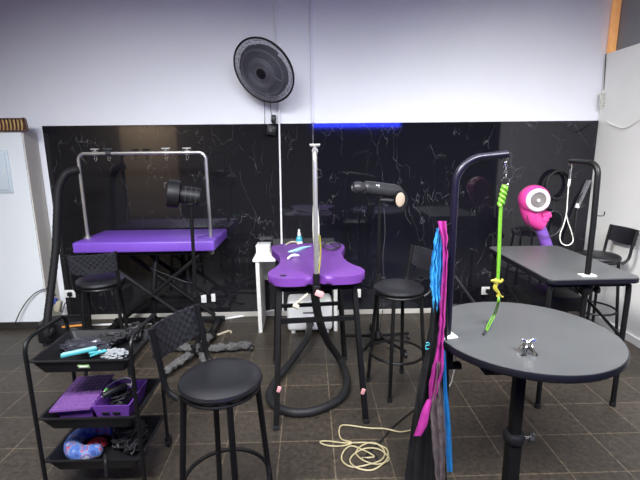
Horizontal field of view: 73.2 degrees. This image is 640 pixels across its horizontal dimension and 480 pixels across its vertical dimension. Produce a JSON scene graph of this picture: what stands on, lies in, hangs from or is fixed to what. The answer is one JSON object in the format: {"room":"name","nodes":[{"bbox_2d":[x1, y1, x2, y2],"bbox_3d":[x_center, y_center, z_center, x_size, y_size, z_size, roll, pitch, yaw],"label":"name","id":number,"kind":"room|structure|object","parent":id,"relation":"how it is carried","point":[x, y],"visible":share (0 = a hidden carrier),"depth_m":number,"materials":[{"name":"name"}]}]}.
{"room":"pet grooming salon","nodes":[
{"label":"pet grooming salon","id":0,"kind":"room"},
{"bbox_2d":[0,132,45,321],"bbox_3d":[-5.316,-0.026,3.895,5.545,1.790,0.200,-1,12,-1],"label":"wall pillar","id":1,"kind":"structure","parent":0,"point":[21,276],"depth_m":3.88,"materials":[{"name":"paint"}]},
{"bbox_2d":[0,150,13,192],"bbox_3d":[-2.793,-0.591,3.726,0.220,0.370,0.027,-1,12,-1],"label":"electrical panel","id":2,"kind":"object","parent":1,"relation":"attached to","point":[6,185],"visible":1,"depth_m":3.73,"materials":[{"name":"white metal"}]},
{"bbox_2d":[0,117,28,131],"bbox_3d":[-2.689,-0.977,3.649,0.427,0.117,0.024,-1,12,-1],"label":"wooden rail","id":3,"kind":"object","parent":1,"relation":"on","point":[6,124],"visible":1,"depth_m":3.65,"materials":[{"name":"brown wood"}]},
{"bbox_2d":[0,321,40,329],"bbox_3d":[-5.304,0.838,3.963,5.545,0.070,0.016,-1,12,-1],"label":"baseboard","id":4,"kind":"structure","parent":1,"relation":"attached to","point":[3,325],"depth_m":4.01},
{"bbox_2d":[15,288,55,323],"bbox_3d":[-2.614,0.605,3.952,0.393,0.329,0.019,-2,12,-6],"label":"cable","id":5,"kind":"object","parent":1,"relation":"attached to","point":[45,288],"visible":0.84,"depth_m":3.94,"materials":[{"name":"rubber"}]},
{"bbox_2d":[53,298,66,312],"bbox_3d":[-2.414,0.603,4.002,0.147,0.144,0.058,-1,12,-1],"label":"plug adapter","id":6,"kind":"object","parent":1,"relation":"attached to","point":[57,303],"visible":0.9,"depth_m":3.99,"materials":[{"name":"beige plastic"}]},
{"bbox_2d":[0,0,621,314],"bbox_3d":[0.148,-0.884,4.019,16.500,3.300,0.100,-1,12,-1],"label":"wall","id":7,"kind":"structure","parent":0,"point":[63,62],"depth_m":3.81,"materials":[{"name":"white paint"}]},
{"bbox_2d":[22,132,61,315],"bbox_3d":[-2.540,-0.071,3.960,0.012,1.785,0.190,-1,12,-1],"label":"trim","id":8,"kind":"structure","parent":7,"relation":"attached to","point":[30,141],"depth_m":3.90,"materials":[{"name":"paint"}]},
{"bbox_2d":[42,123,312,314],"bbox_3d":[-1.268,-0.164,4.071,2.420,1.790,0.022,-1,12,-1],"label":"wall panel","id":9,"kind":"object","parent":7,"relation":"attached to","point":[122,192],"visible":0.64,"depth_m":4.01,"materials":[{"name":"black stone"}]},
{"bbox_2d":[64,290,75,298],"bbox_3d":[-2.414,0.524,4.153,0.100,0.080,0.037,-1,12,-1],"label":"wall outlet","id":10,"kind":"object","parent":9,"relation":"attached to","point":[68,293],"visible":0.92,"depth_m":4.16,"materials":[{"name":"white plastic"}]},
{"bbox_2d":[201,295,206,302],"bbox_3d":[-1.134,0.574,4.207,0.050,0.080,0.015,-1,12,-1],"label":"wall outlet","id":11,"kind":"object","parent":9,"relation":"attached to","point":[203,297],"visible":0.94,"depth_m":4.20,"materials":[{"name":"white plastic"}]},
{"bbox_2d":[211,294,215,301],"bbox_3d":[-1.041,0.564,4.207,0.040,0.080,0.015,-1,12,-1],"label":"wall outlet","id":12,"kind":"object","parent":9,"relation":"attached to","point":[213,299],"visible":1,"depth_m":4.20,"materials":[{"name":"white plastic"}]},
{"bbox_2d":[266,125,276,135],"bbox_3d":[-0.439,-0.986,3.875,0.096,0.096,0.068,-1,12,-1],"label":"controller","id":13,"kind":"object","parent":9,"relation":"attached to","point":[271,130],"visible":1,"depth_m":3.86,"materials":[{"name":"black plastic"}]},
{"bbox_2d":[91,308,430,319],"bbox_3d":[0.057,0.718,4.287,5.040,0.050,0.030,-1,12,-1],"label":"baseboard","id":14,"kind":"structure","parent":7,"relation":"attached to","point":[406,310],"depth_m":4.25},
{"bbox_2d":[233,36,294,137],"bbox_3d":[-0.472,-1.237,3.564,0.416,0.751,0.542,-6,13,-25],"label":"wall fan","id":15,"kind":"object","parent":7,"relation":"attached to","point":[259,64],"visible":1,"depth_m":3.47,"materials":[{"name":"black plastic"}]},
{"bbox_2d":[271,115,275,122],"bbox_3d":[-0.418,-1.092,3.884,0.042,0.070,0.054,-1,12,-1],"label":"switch box","id":16,"kind":"object","parent":7,"relation":"attached to","point":[273,119],"visible":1,"depth_m":3.87,"materials":[{"name":"black plastic"}]},
{"bbox_2d":[273,2,283,310],"bbox_3d":[-0.373,-0.668,3.964,0.036,2.790,0.028,-1,12,-1],"label":"conduit pipe","id":17,"kind":"object","parent":7,"relation":"attached to","point":[273,2],"visible":0.66,"depth_m":3.93,"materials":[{"name":"white plastic"}]},
{"bbox_2d":[309,0,313,122],"bbox_3d":[-0.074,-1.774,3.768,0.028,1.450,0.030,-1,12,-1],"label":"trim","id":18,"kind":"structure","parent":7,"relation":"attached to","point":[310,1],"depth_m":3.80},
{"bbox_2d":[313,121,598,309],"bbox_3d":[1.261,-0.203,4.127,2.627,1.790,0.022,-1,12,-1],"label":"wall panel","id":19,"kind":"object","parent":7,"relation":"attached to","point":[421,158],"visible":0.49,"depth_m":4.06,"materials":[{"name":"black stone"}]},
{"bbox_2d":[481,287,489,295],"bbox_3d":[1.655,0.506,4.252,0.115,0.085,0.037,-1,12,-1],"label":"wall outlet","id":20,"kind":"object","parent":19,"relation":"attached to","point":[485,290],"visible":0.7,"depth_m":4.25,"materials":[{"name":"white plastic"}]},
{"bbox_2d":[544,170,571,200],"bbox_3d":[2.220,-0.510,4.025,0.252,0.292,0.093,-1,12,-1],"label":"coil","id":21,"kind":"object","parent":19,"relation":"attached to","point":[560,172],"visible":0.73,"depth_m":4.01,"materials":[{"name":"black plastic"}]},
{"bbox_2d":[0,311,639,479],"bbox_3d":[0.256,1.467,0.795,16.500,0.001,7.150,-1,12,-1],"label":"floor","id":22,"kind":"structure","parent":0,"point":[579,436],"depth_m":2.61,"materials":[{"name":"tile"}]},
{"bbox_2d":[36,166,88,346],"bbox_3d":[-2.168,0.152,3.580,0.460,1.499,0.349,-4,12,-15],"label":"dryer","id":23,"kind":"object","parent":22,"relation":"on","point":[56,330],"depth_m":3.52,"materials":[{"name":"black plastic"}]},
{"bbox_2d":[22,313,171,479],"bbox_3d":[-1.073,0.790,2.153,0.492,0.804,0.387,-1,12,-1],"label":"trolley","id":24,"kind":"object","parent":22,"relation":"on","point":[49,359],"visible":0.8,"depth_m":2.02,"materials":[{"name":"black plastic"}]},
{"bbox_2d":[60,346,96,357],"bbox_3d":[-1.124,0.517,2.010,0.149,0.016,0.046,-8,14,-31],"label":"comb","id":25,"kind":"object","parent":24,"relation":"on","point":[93,348],"visible":1,"depth_m":2.00,"materials":[{"name":"teal plastic"}]},
{"bbox_2d":[49,374,114,417],"bbox_3d":[-1.166,0.784,2.137,0.195,0.113,0.270,-1,12,-1],"label":"storage basket","id":26,"kind":"object","parent":24,"relation":"on","point":[78,399],"visible":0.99,"depth_m":2.09,"materials":[{"name":"purple plastic"}]},
{"bbox_2d":[59,336,111,355],"bbox_3d":[-1.164,0.521,2.144,0.276,0.065,0.166,-1,12,-1],"label":"tools","id":27,"kind":"object","parent":24,"relation":"on","point":[80,342],"visible":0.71,"depth_m":2.11,"materials":[{"name":"black plastic"}]},
{"bbox_2d":[63,427,112,459],"bbox_3d":[-1.174,1.017,2.189,0.217,0.084,0.270,-1,12,-1],"label":"pillow","id":28,"kind":"object","parent":24,"relation":"on","point":[74,447],"visible":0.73,"depth_m":2.11,"materials":[{"name":"blue fabric"}]},
{"bbox_2d":[29,328,148,371],"bbox_3d":[-1.075,0.534,2.088,0.450,0.068,0.349,-1,12,-1],"label":"tray","id":29,"kind":"object","parent":24,"relation":"on","point":[49,359],"depth_m":1.99,"materials":[{"name":"black plastic"}]},
{"bbox_2d":[87,437,107,446],"bbox_3d":[-1.129,1.029,2.188,0.102,0.044,0.075,-1,12,-1],"label":"pouch","id":30,"kind":"object","parent":24,"relation":"on","point":[103,441],"visible":0.73,"depth_m":2.18,"materials":[{"name":"fabric"}]},
{"bbox_2d":[89,349,106,356],"bbox_3d":[-1.028,0.520,1.995,0.072,0.017,0.048,-9,14,-35],"label":"comb","id":31,"kind":"object","parent":24,"relation":"on","point":[93,353],"visible":1,"depth_m":1.99,"materials":[{"name":"teal plastic"}]},
{"bbox_2d":[38,378,159,428],"bbox_3d":[-1.072,0.813,2.145,0.450,0.068,0.349,-1,12,-1],"label":"tray","id":32,"kind":"object","parent":24,"relation":"on","point":[53,420],"depth_m":2.00,"materials":[{"name":"black plastic"}]},
{"bbox_2d":[45,415,163,469],"bbox_3d":[-1.069,1.029,2.190,0.450,0.068,0.349,-1,12,-1],"label":"tray","id":33,"kind":"object","parent":24,"relation":"on","point":[116,458],"depth_m":2.08,"materials":[{"name":"black plastic"}]},
{"bbox_2d":[103,454,107,476],"bbox_3d":[-1.001,1.052,2.017,0.017,0.085,0.062,-6,13,-24],"label":"plug","id":34,"kind":"object","parent":24,"relation":"hanging from","point":[104,455],"visible":1,"depth_m":1.99,"materials":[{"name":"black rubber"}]},
{"bbox_2d":[98,332,126,344],"bbox_3d":[-1.048,0.495,2.175,0.136,0.056,0.107,-1,12,-1],"label":"leash","id":35,"kind":"object","parent":24,"relation":"on","point":[113,338],"visible":0.96,"depth_m":2.15,"materials":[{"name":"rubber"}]},
{"bbox_2d":[100,347,128,358],"bbox_3d":[-0.962,0.536,2.031,0.140,0.057,0.076,-1,12,-1],"label":"cloth","id":36,"kind":"object","parent":24,"relation":"on","point":[114,353],"visible":0.89,"depth_m":2.01,"materials":[{"name":"white fabric"}]},
{"bbox_2d":[92,379,147,416],"bbox_3d":[-0.985,0.796,2.144,0.175,0.085,0.237,-1,12,-1],"label":"storage basket","id":37,"kind":"object","parent":24,"relation":"on","point":[102,407],"visible":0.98,"depth_m":2.06,"materials":[{"name":"purple plastic"}]},
{"bbox_2d":[102,382,130,397],"bbox_3d":[-0.992,0.727,2.102,0.036,0.036,0.137,8,15,36],"label":"hair clipper","id":38,"kind":"object","parent":37,"relation":"in","point":[115,389],"visible":1,"depth_m":2.08,"materials":[{"name":"black plastic"}]},
{"bbox_2d":[105,377,131,388],"bbox_3d":[-1.006,0.724,2.136,0.149,0.037,0.087,-7,13,-30],"label":"cable","id":39,"kind":"object","parent":37,"relation":"in","point":[122,377],"visible":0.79,"depth_m":2.16,"materials":[{"name":"grey plastic"}]},
{"bbox_2d":[109,388,132,404],"bbox_3d":[-0.990,0.780,2.151,0.090,0.078,0.156,-1,12,-1],"label":"cable","id":40,"kind":"object","parent":37,"relation":"in","point":[123,397],"visible":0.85,"depth_m":2.12,"materials":[{"name":"black rubber"}]},
{"bbox_2d":[111,419,149,449],"bbox_3d":[-0.978,0.990,2.214,0.183,0.109,0.204,-1,12,-1],"label":"harness","id":41,"kind":"object","parent":24,"relation":"on","point":[126,435],"visible":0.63,"depth_m":2.16,"materials":[{"name":"fabric"}]},
{"bbox_2d":[123,429,144,454],"bbox_3d":[-0.935,1.008,2.155,0.091,0.094,0.136,4,13,21],"label":"charging cable","id":42,"kind":"object","parent":41,"relation":"on","point":[133,447],"visible":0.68,"depth_m":2.12,"materials":[{"name":"black rubber"}]},
{"bbox_2d":[124,321,144,340],"bbox_3d":[-0.957,0.473,2.240,0.090,0.088,0.144,-1,12,-1],"label":"power cable","id":43,"kind":"object","parent":24,"relation":"on","point":[134,325],"visible":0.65,"depth_m":2.20,"materials":[{"name":"black rubber"}]},
{"bbox_2d":[66,251,134,377],"bbox_3d":[-1.552,0.523,3.092,0.372,0.958,0.425,-5,12,-19],"label":"bar stool","id":44,"kind":"object","parent":22,"relation":"on","point":[97,270],"visible":0.72,"depth_m":2.93,"materials":[{"name":"black metal"}]},
{"bbox_2d":[73,147,226,339],"bbox_3d":[-1.425,0.034,3.766,1.148,1.639,0.570,-1,12,-1],"label":"table","id":45,"kind":"object","parent":22,"relation":"on","point":[129,243],"visible":0.88,"depth_m":3.60,"materials":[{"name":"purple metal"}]},
{"bbox_2d":[92,309,273,325],"bbox_3d":[-1.294,0.752,4.136,1.726,0.085,0.120,-2,12,-8],"label":"conduit","id":46,"kind":"object","parent":22,"relation":"on","point":[273,309],"visible":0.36,"depth_m":4.20,"materials":[{"name":"white plastic"}]},
{"bbox_2d":[150,180,253,378],"bbox_3d":[-1.003,0.254,3.252,0.715,1.406,0.683,5,13,25],"label":"dryer","id":47,"kind":"object","parent":22,"relation":"on","point":[176,193],"visible":0.76,"depth_m":3.26,"materials":[{"name":"black plastic"}]},
{"bbox_2d":[147,304,272,479],"bbox_3d":[-0.417,0.783,1.775,0.425,0.958,0.372,4,12,20],"label":"bar stool","id":48,"kind":"object","parent":22,"relation":"on","point":[214,383],"visible":1,"depth_m":1.70,"materials":[{"name":"black leather"}]},
{"bbox_2d":[217,330,231,335],"bbox_3d":[-0.888,0.836,3.851,0.206,0.024,0.048,-8,14,-33],"label":"paper scrap","id":49,"kind":"object","parent":22,"relation":"on","point":[227,331],"visible":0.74,"depth_m":3.87,"materials":[{"name":"beige paper"}]},
{"bbox_2d":[253,250,336,332],"bbox_3d":[-0.208,0.458,3.983,0.745,0.695,0.425,-1,12,-1],"label":"desk","id":50,"kind":"object","parent":22,"relation":"on","point":[264,262],"visible":0.3,"depth_m":3.87,"materials":[{"name":"laminate"}]},
{"bbox_2d":[256,242,270,252],"bbox_3d":[-0.522,0.070,3.985,0.125,0.071,0.165,-1,12,-1],"label":"paper tray","id":51,"kind":"object","parent":50,"relation":"on","point":[261,247],"visible":1,"depth_m":3.91,"materials":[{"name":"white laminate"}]},
{"bbox_2d":[296,229,302,243],"bbox_3d":[-0.187,0.011,3.879,0.062,0.221,0.062,10,16,43],"label":"spray bottle","id":52,"kind":"object","parent":50,"relation":"on","point":[299,239],"visible":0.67,"depth_m":3.85,"materials":[{"name":"teal plastic"}]},
{"bbox_2d":[265,285,350,416],"bbox_3d":[-0.087,0.534,3.268,0.578,0.832,1.492,-1,12,-1],"label":"white blower","id":53,"kind":"object","parent":22,"relation":"on","point":[316,310],"visible":0.89,"depth_m":3.09,"materials":[{"name":"plastic"}]},
{"bbox_2d":[268,144,368,430],"bbox_3d":[-0.051,0.202,2.884,0.576,1.644,1.033,-2,12,-6],"label":"table","id":54,"kind":"object","parent":22,"relation":"on","point":[297,273],"visible":0.93,"depth_m":2.57,"materials":[{"name":"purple plastic"}]},
{"bbox_2d":[287,254,298,258],"bbox_3d":[-0.192,0.111,2.900,0.048,0.020,0.114,9,15,38],"label":"clip","id":55,"kind":"object","parent":54,"relation":"on","point":[291,255],"visible":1,"depth_m":2.92,"materials":[{"name":"plastic"}]},
{"bbox_2d":[288,246,310,252],"bbox_3d":[-0.141,0.065,3.125,0.037,0.030,0.244,8,15,37],"label":"brush","id":56,"kind":"object","parent":54,"relation":"on","point":[302,247],"visible":1,"depth_m":3.08,"materials":[{"name":"teal plastic"}]},
{"bbox_2d":[313,214,320,271],"bbox_3d":[-0.023,-0.137,2.483,0.041,0.666,0.189,-2,12,-8],"label":"lead","id":57,"kind":"object","parent":54,"relation":"on","point":[319,236],"visible":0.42,"depth_m":2.47,"materials":[{"name":"yellow fabric"}]},
{"bbox_2d":[321,242,340,249],"bbox_3d":[0.081,0.040,3.208,0.155,0.023,0.262,-1,12,-1],"label":"lead","id":58,"kind":"object","parent":54,"relation":"on","point":[325,243],"visible":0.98,"depth_m":3.20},
{"bbox_2d":[319,424,410,470],"bbox_3d":[0.266,1.119,2.427,0.371,0.016,0.478,10,15,41],"label":"extension cord","id":59,"kind":"object","parent":22,"relation":"on","point":[346,442],"visible":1,"depth_m":2.35,"materials":[{"name":"beige plastic"}]},
{"bbox_2d":[346,181,410,357],"bbox_3d":[0.470,0.203,3.502,0.592,1.372,0.597,-1,12,-1],"label":"dryer","id":60,"kind":"object","parent":22,"relation":"on","point":[397,196],"visible":0.84,"depth_m":3.36,"materials":[{"name":"black metal"}]},
{"bbox_2d":[363,409,413,466],"bbox_3d":[0.401,1.111,2.474,0.081,0.010,0.610,7,14,32],"label":"cable","id":61,"kind":"object","parent":22,"relation":"on","point":[410,412],"visible":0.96,"depth_m":2.40,"materials":[{"name":"rubber"}]},
{"bbox_2d":[366,245,432,402],"bbox_3d":[0.544,0.541,2.893,0.425,0.958,0.372,-6,13,-23],"label":"bar stool","id":62,"kind":"object","parent":22,"relation":"on","point":[395,288],"visible":0.88,"depth_m":2.83,"materials":[{"name":"black metal"}]},
{"bbox_2d":[454,276,474,302],"bbox_3d":[1.389,0.556,3.904,0.359,0.452,0.022,5,13,24],"label":"leaning pole","id":63,"kind":"object","parent":22,"relation":"on","point":[456,277],"visible":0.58,"depth_m":3.91,"materials":[{"name":"black metal"}]},
{"bbox_2d":[405,150,629,479],"bbox_3d":[0.880,0.393,2.014,0.970,1.591,0.826,-1,12,-1],"label":"table","id":64,"kind":"object","parent":22,"relation":"on","point":[570,348],"depth_m":1.90,"materials":[{"name":"grey rubber"}]},
{"bbox_2d":[424,341,429,349],"bbox_3d":[0.472,0.466,1.900,0.022,0.040,0.007,-1,12,-1],"label":"tag","id":65,"kind":"object","parent":64,"relation":"attached to","point":[427,343],"visible":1,"depth_m":1.90,"materials":[{"name":"teal plastic"}]},
{"bbox_2d":[430,228,442,312],"bbox_3d":[0.495,0.138,1.820,0.060,0.387,0.037,-1,12,-1],"label":"scarf","id":66,"kind":"object","parent":64,"relation":"hanging from","point":[436,266],"visible":0.94,"depth_m":1.82,"materials":[{"name":"blue fabric"}]},
{"bbox_2d":[429,221,447,400],"bbox_3d":[0.513,0.322,1.841,0.060,0.821,0.032,-1,12,-1],"label":"scarf","id":67,"kind":"object","parent":64,"relation":"hanging from","point":[439,356],"visible":0.97,"depth_m":1.84,"materials":[{"name":"pink fabric"}]},
{"bbox_2d":[414,399,431,435],"bbox_3d":[0.462,0.796,1.926,0.081,0.185,0.014,-2,12,-6],"label":"ribbon","id":68,"kind":"object","parent":67,"relation":"attached to","point":[423,420],"visible":1,"depth_m":1.93,"materials":[{"name":"pink fabric"}]},
{"bbox_2d":[430,362,446,479],"bbox_3d":[0.536,0.841,1.945,0.083,0.648,0.033,-3,12,-11],"label":"scarf","id":69,"kind":"object","parent":67,"relation":"hanging from","point":[437,413],"visible":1,"depth_m":1.95,"materials":[{"name":"grey fabric"}]},
{"bbox_2d":[443,350,451,471],"bbox_3d":[0.585,0.796,1.974,0.071,0.621,0.025,3,12,18],"label":"ribbon","id":70,"kind":"object","parent":64,"relation":"hanging from","point":[445,393],"visible":0.82,"depth_m":1.97,"materials":[{"name":"blue fabric"}]},
{"bbox_2d":[446,300,448,401],"bbox_3d":[0.581,0.542,1.990,0.053,0.566,0.023,-1,12,-1],"label":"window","id":71,"kind":"structure","parent":64,"relation":"hanging from","point":[446,300],"depth_m":1.96,"materials":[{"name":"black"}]},
{"bbox_2d":[449,356,455,386],"bbox_3d":[0.663,0.635,2.154,0.028,0.207,0.079,8,14,35],"label":"cable","id":72,"kind":"object","parent":64,"relation":"hanging from","point":[455,356],"visible":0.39,"depth_m":2.16,"materials":[{"name":"white plastic"}]},
{"bbox_2d":[482,160,509,335],"bbox_3d":[0.819,0.038,1.960,0.072,0.793,0.181,7,14,31],"label":"lead","id":73,"kind":"object","parent":64,"relation":"on","point":[504,188],"visible":1,"depth_m":1.90,"materials":[{"name":"green fabric"}]},
{"bbox_2d":[517,338,537,355],"bbox_3d":[0.868,0.441,1.805,0.078,0.065,0.075,-1,12,-1],"label":"clamp","id":74,"kind":"object","parent":64,"relation":"on","point":[527,343],"visible":1,"depth_m":1.79,"materials":[{"name":"silver metal"}]},
{"bbox_2d":[518,185,562,284],"bbox_3d":[1.858,0.174,3.722,0.469,1.310,0.434,-1,12,-1],"label":"dryer","id":75,"kind":"object","parent":22,"relation":"on","point":[533,200],"visible":0.63,"depth_m":3.48,"materials":[{"name":"pink plastic"}]},
{"bbox_2d":[519,206,546,230],"bbox_3d":[1.750,-0.224,3.550,0.226,0.299,0.171,-1,12,-1],"label":"outlet","id":76,"kind":"object","parent":75,"relation":"attached to","point":[537,221],"depth_m":3.50,"materials":[{"name":"pink plastic"}]},
{"bbox_2d":[530,193,545,207],"bbox_3d":[1.731,-0.315,3.419,0.124,0.123,0.016,0,12,4],"label":"grille","id":77,"kind":"object","parent":75,"relation":"attached to","point":[537,200],"depth_m":3.42,"materials":[{"name":"plastic"}]},
{"bbox_2d":[489,159,639,408],"bbox_3d":[1.594,0.223,2.951,0.560,1.532,0.890,-1,12,-1],"label":"table","id":78,"kind":"object","parent":22,"relation":"on","point":[558,267],"visible":0.8,"depth_m":2.71,"materials":[{"name":"grey rubber"}]},
{"bbox_2d":[511,284,581,311],"bbox_3d":[1.576,0.402,3.008,0.360,0.100,0.300,-1,12,-1],"label":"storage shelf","id":79,"kind":"object","parent":78,"relation":"attached to","point":[563,299],"depth_m":2.90,"materials":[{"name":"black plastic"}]},
{"bbox_2d":[559,164,573,245],"bbox_3d":[1.633,-0.226,2.816,0.099,0.541,0.015,-1,12,-1],"label":"lead","id":80,"kind":"object","parent":78,"relation":"hanging from","point":[569,179],"visible":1,"depth_m":2.82,"materials":[{"name":"white fabric"}]},
{"bbox_2d":[566,180,590,288],"bbox_3d":[2.411,0.092,4.113,0.318,1.307,0.090,-10,15,-38],"label":"mop","id":81,"kind":"object","parent":22,"relation":"on","point":[587,183],"visible":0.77,"depth_m":4.07,"materials":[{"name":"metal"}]},
{"bbox_2d":[566,224,639,334],"bbox_3d":[2.353,0.365,3.650,0.425,0.958,0.372,-2,12,-5],"label":"bar stool","id":82,"kind":"object","parent":22,"relation":"on","point":[620,234],"visible":0.66,"depth_m":3.56,"materials":[{"name":"black metal"}]},
{"bbox_2d":[579,43,639,338],"bbox_3d":[2.659,-0.267,3.076,0.120,2.420,2.100,-1,12,-1],"label":"wall","id":83,"kind":"structure","parent":0,"point":[617,151],"depth_m":3.70,"materials":[{"name":"paint"}]},
{"bbox_2d":[599,92,605,107],"bbox_3d":[2.569,-1.263,3.895,0.098,0.149,0.048,-1,12,-1],"label":"junction box","id":84,"kind":"object","parent":83,"relation":"attached to","point":[602,95],"visible":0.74,"depth_m":3.88,"materials":[{"name":"white plastic"}]},
{"bbox_2d":[604,54,605,85],"bbox_3d":[2.556,-1.505,3.865,0.021,0.308,0.018,-1,12,-1],"label":"cable","id":85,"kind":"object","parent":83,"relation":"attached to","point":[605,54],"visible":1,"depth_m":3.86,"materials":[{"name":"black rubber"}]},
{"bbox_2d":[586,309,639,347],"bbox_3d":[2.606,0.884,3.313,0.012,0.070,2.100,-1,12,-1],"label":"baseboard","id":86,"kind":"structure","parent":83,"relation":"attached to","point":[629,337],"depth_m":3.73,"materials":[{"name":"paint"}]},
{"bbox_2d":[607,0,621,52],"bbox_3d":[2.578,-2.088,3.735,0.050,0.870,0.050,-1,12,-1],"label":"trim","id":87,"kind":"structure","parent":83,"relation":"on","point":[616,5],"depth_m":3.76,"materials":[{"name":"orange wood"}]},
{"bbox_2d":[606,118,639,128],"bbox_3d":[2.564,-0.991,3.625,0.012,0.106,0.453,-1,12,-1],"label":"cable","id":88,"kind":"object","parent":83,"relation":"attached to","point":[639,118],"visible":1,"depth_m":3.64,"materials":[{"name":"white plastic"}]},
{"bbox_2d":[616,0,639,50],"bbox_3d":[2.662,-1.877,2.713,0.060,0.870,2.040,-1,12,-1],"label":"trim","id":89,"kind":"structure","parent":83,"relation":"attached to","point":[629,27],"depth_m":3.64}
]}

